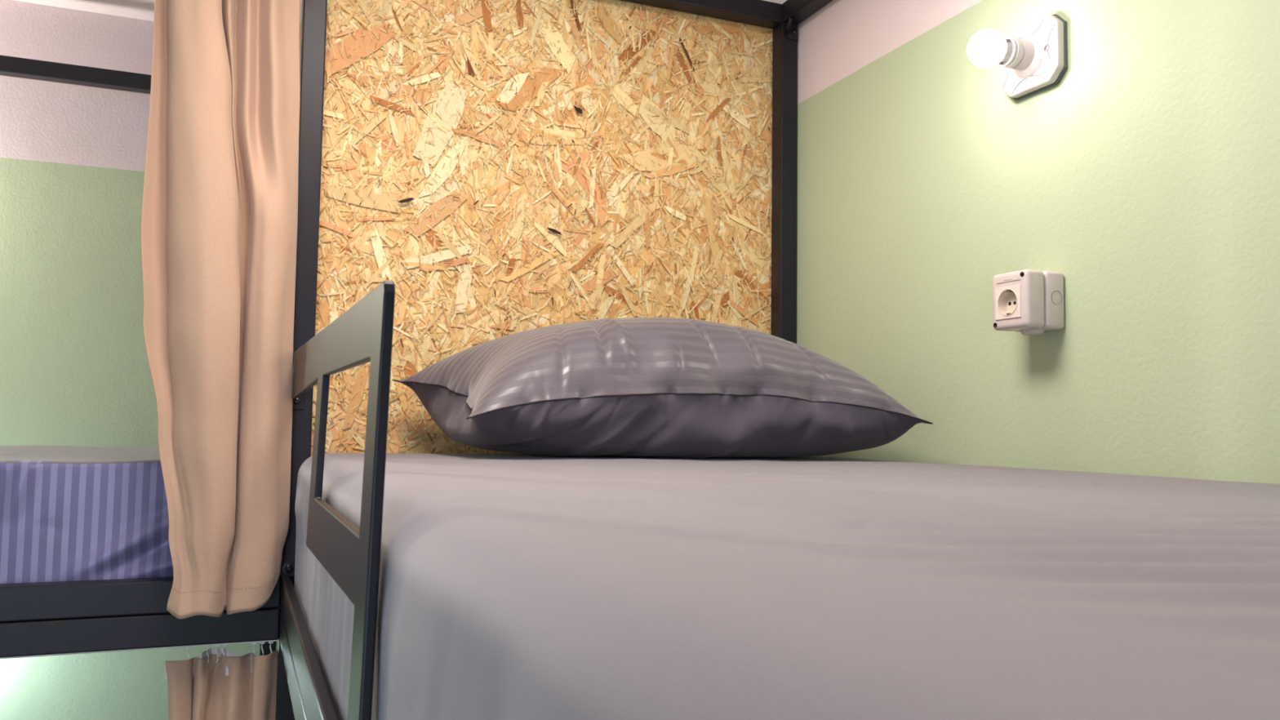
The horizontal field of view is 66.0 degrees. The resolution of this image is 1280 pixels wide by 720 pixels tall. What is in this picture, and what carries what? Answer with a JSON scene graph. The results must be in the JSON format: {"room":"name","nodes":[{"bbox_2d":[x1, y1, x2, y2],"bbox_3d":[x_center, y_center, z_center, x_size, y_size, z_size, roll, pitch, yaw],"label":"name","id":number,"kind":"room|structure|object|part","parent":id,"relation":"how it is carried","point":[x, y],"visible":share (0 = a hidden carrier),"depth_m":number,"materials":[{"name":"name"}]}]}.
{"room":"dormitory","nodes":[
{"label":"dormitory","id":0,"kind":"room"},
{"bbox_2d":[0,0,300,719],"bbox_3d":[-1.624,0.311,2.520,3.212,2.470,0.120,2,-4,-22],"label":"wall","id":1,"kind":"structure","parent":0,"point":[75,370],"depth_m":2.55,"materials":[{"name":"paint"}]},
{"bbox_2d":[14,0,302,43],"bbox_3d":[-0.695,-1.117,0.380,3.452,0.120,4.940,2,-4,-22],"label":"ceiling","id":2,"kind":"structure","parent":0,"point":[135,9],"depth_m":2.57,"materials":[{"name":"paint"}]},
{"bbox_2d":[763,0,1279,484],"bbox_3d":[0.829,0.239,0.919,0.120,2.470,4.940,2,-4,-22],"label":"wall","id":3,"kind":"structure","parent":0,"point":[1147,177],"depth_m":1.38,"materials":[{"name":"paint"}]},
{"bbox_2d":[967,13,1067,100],"bbox_3d":[0.525,-0.443,1.418,0.120,0.100,0.113,2,-4,-22],"label":"wall lamp","id":4,"kind":"object","parent":3,"relation":"attached to","point":[1033,59],"visible":1,"depth_m":1.40,"materials":[{"name":"white plastic"}]},
{"bbox_3d":[0.491,-0.444,1.404,0.046,0.053,0.053,2,-4,-22],"label":"bulb","id":5,"kind":"part","parent":4,"relation":"part of","materials":[{"name":"white glass"}]},
{"bbox_3d":[0.570,-0.441,1.436,0.011,0.098,0.111,2,-4,-22],"label":"plate","id":6,"kind":"part","parent":4,"relation":"part of","materials":[{"name":"white plastic"}]},
{"bbox_2d":[992,269,1064,335],"bbox_3d":[0.546,-0.079,1.391,0.072,0.087,0.070,2,-4,-22],"label":"power socket","id":7,"kind":"object","parent":3,"relation":"attached to","point":[1028,302],"visible":1,"depth_m":1.36,"materials":[{"name":"plastic"}]},
{"bbox_3d":[-0.732,1.457,0.207,3.452,0.100,4.940,2,-4,-22],"label":"floor","id":8,"kind":"structure","parent":0,"visible":0},
{"bbox_2d":[0,54,280,657],"bbox_3d":[-1.729,0.351,1.746,2.097,2.285,1.068,2,-4,-22],"label":"bunk bed","id":9,"kind":"object","parent":8,"relation":"on","point":[56,617],"visible":0.26,"depth_m":1.55,"materials":[{"name":"black metal"}]},
{"bbox_3d":[-1.907,-0.740,2.296,2.097,0.040,0.040,2,-4,-22],"label":"rail","id":10,"kind":"part","parent":9,"relation":"part of","materials":[{"name":"black metal"}]},
{"bbox_2d":[0,444,173,583],"bbox_3d":[-1.736,0.284,1.734,1.960,0.254,0.981,2,-4,-22],"label":"mattress","id":11,"kind":"object","parent":9,"relation":"on","point":[68,513],"visible":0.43,"depth_m":1.57,"materials":[{"name":"blue fabric"}]},
{"bbox_2d":[0,639,278,658],"bbox_3d":[-1.532,0.426,1.265,2.007,0.004,0.012,2,-4,-22],"label":"track","id":12,"kind":"object","parent":9,"relation":"attached to","point":[277,639],"visible":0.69,"depth_m":1.56,"materials":[{"name":"white metal"}]},
{"bbox_2d":[164,641,278,719],"bbox_3d":[-0.678,0.671,1.592,0.173,0.415,0.045,2,-4,-22],"label":"curtain","id":13,"kind":"object","parent":12,"relation":"hanging from","point":[218,683],"visible":0.97,"depth_m":1.60,"materials":[{"name":"beige fabric"}]},
{"bbox_3d":[-1.535,0.371,1.266,2.017,0.105,0.038,2,-4,-22],"label":"rail","id":14,"kind":"part","parent":9,"relation":"part of","materials":[{"name":"black metal"}]},
{"bbox_3d":[-0.971,0.440,2.606,0.039,2.244,0.040,2,-4,-22],"label":"post","id":15,"kind":"part","parent":9,"relation":"part of","materials":[{"name":"black metal"}]},
{"bbox_3d":[-1.500,-0.770,1.309,2.007,0.019,0.095,2,-4,-22],"label":"track","id":16,"kind":"object","parent":9,"relation":"attached to","visible":0},
{"bbox_2d":[141,0,300,619],"bbox_3d":[-0.664,-0.164,1.567,0.234,1.126,0.082,2,-4,-22],"label":"curtain","id":17,"kind":"object","parent":16,"relation":"hanging from","point":[220,213],"visible":1,"depth_m":1.55,"materials":[{"name":"beige fabric"}]},
{"bbox_2d":[275,0,832,719],"bbox_3d":[0.213,0.325,0.943,0.988,2.285,2.000,2,-4,-22],"label":"bunk bed","id":18,"kind":"object","parent":8,"relation":"on","point":[472,173],"visible":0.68,"depth_m":1.85,"materials":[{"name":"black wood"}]},
{"bbox_3d":[-0.582,0.381,1.654,0.039,2.244,0.040,2,-4,-22],"label":"post","id":19,"kind":"part","parent":18,"relation":"part of","materials":[{"name":"black metal"}]},
{"bbox_3d":[-0.228,0.355,0.751,0.014,0.105,1.899,2,-4,-22],"label":"rail","id":20,"kind":"part","parent":18,"relation":"part of","materials":[{"name":"black metal"}]},
{"bbox_3d":[-0.130,-0.741,1.908,0.981,0.040,0.040,2,-4,-22],"label":"rail","id":21,"kind":"part","parent":18,"relation":"part of","materials":[{"name":"black metal"}]},
{"bbox_3d":[0.290,0.417,2.008,0.039,2.244,0.040,2,-4,-22],"label":"post","id":22,"kind":"part","parent":18,"relation":"part of","materials":[{"name":"black metal"}]},
{"bbox_2d":[293,453,1279,719],"bbox_3d":[0.218,0.257,0.952,0.966,0.284,1.864,2,-4,-22],"label":"mattress","id":23,"kind":"object","parent":18,"relation":"on","point":[513,586],"visible":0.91,"depth_m":0.38,"materials":[{"name":"grey fabric"}]},
{"bbox_2d":[391,317,933,457],"bbox_3d":[0.022,0.042,1.629,0.795,0.233,0.483,2,-4,-22],"label":"pillow","id":24,"kind":"object","parent":23,"relation":"on","point":[674,387],"visible":1,"depth_m":1.52,"materials":[{"name":"grey fabric"}]},
{"bbox_3d":[0.673,-0.778,1.188,0.039,0.040,1.899,2,-4,-22],"label":"rail","id":25,"kind":"part","parent":18,"relation":"part of","materials":[{"name":"black metal"}]}
]}

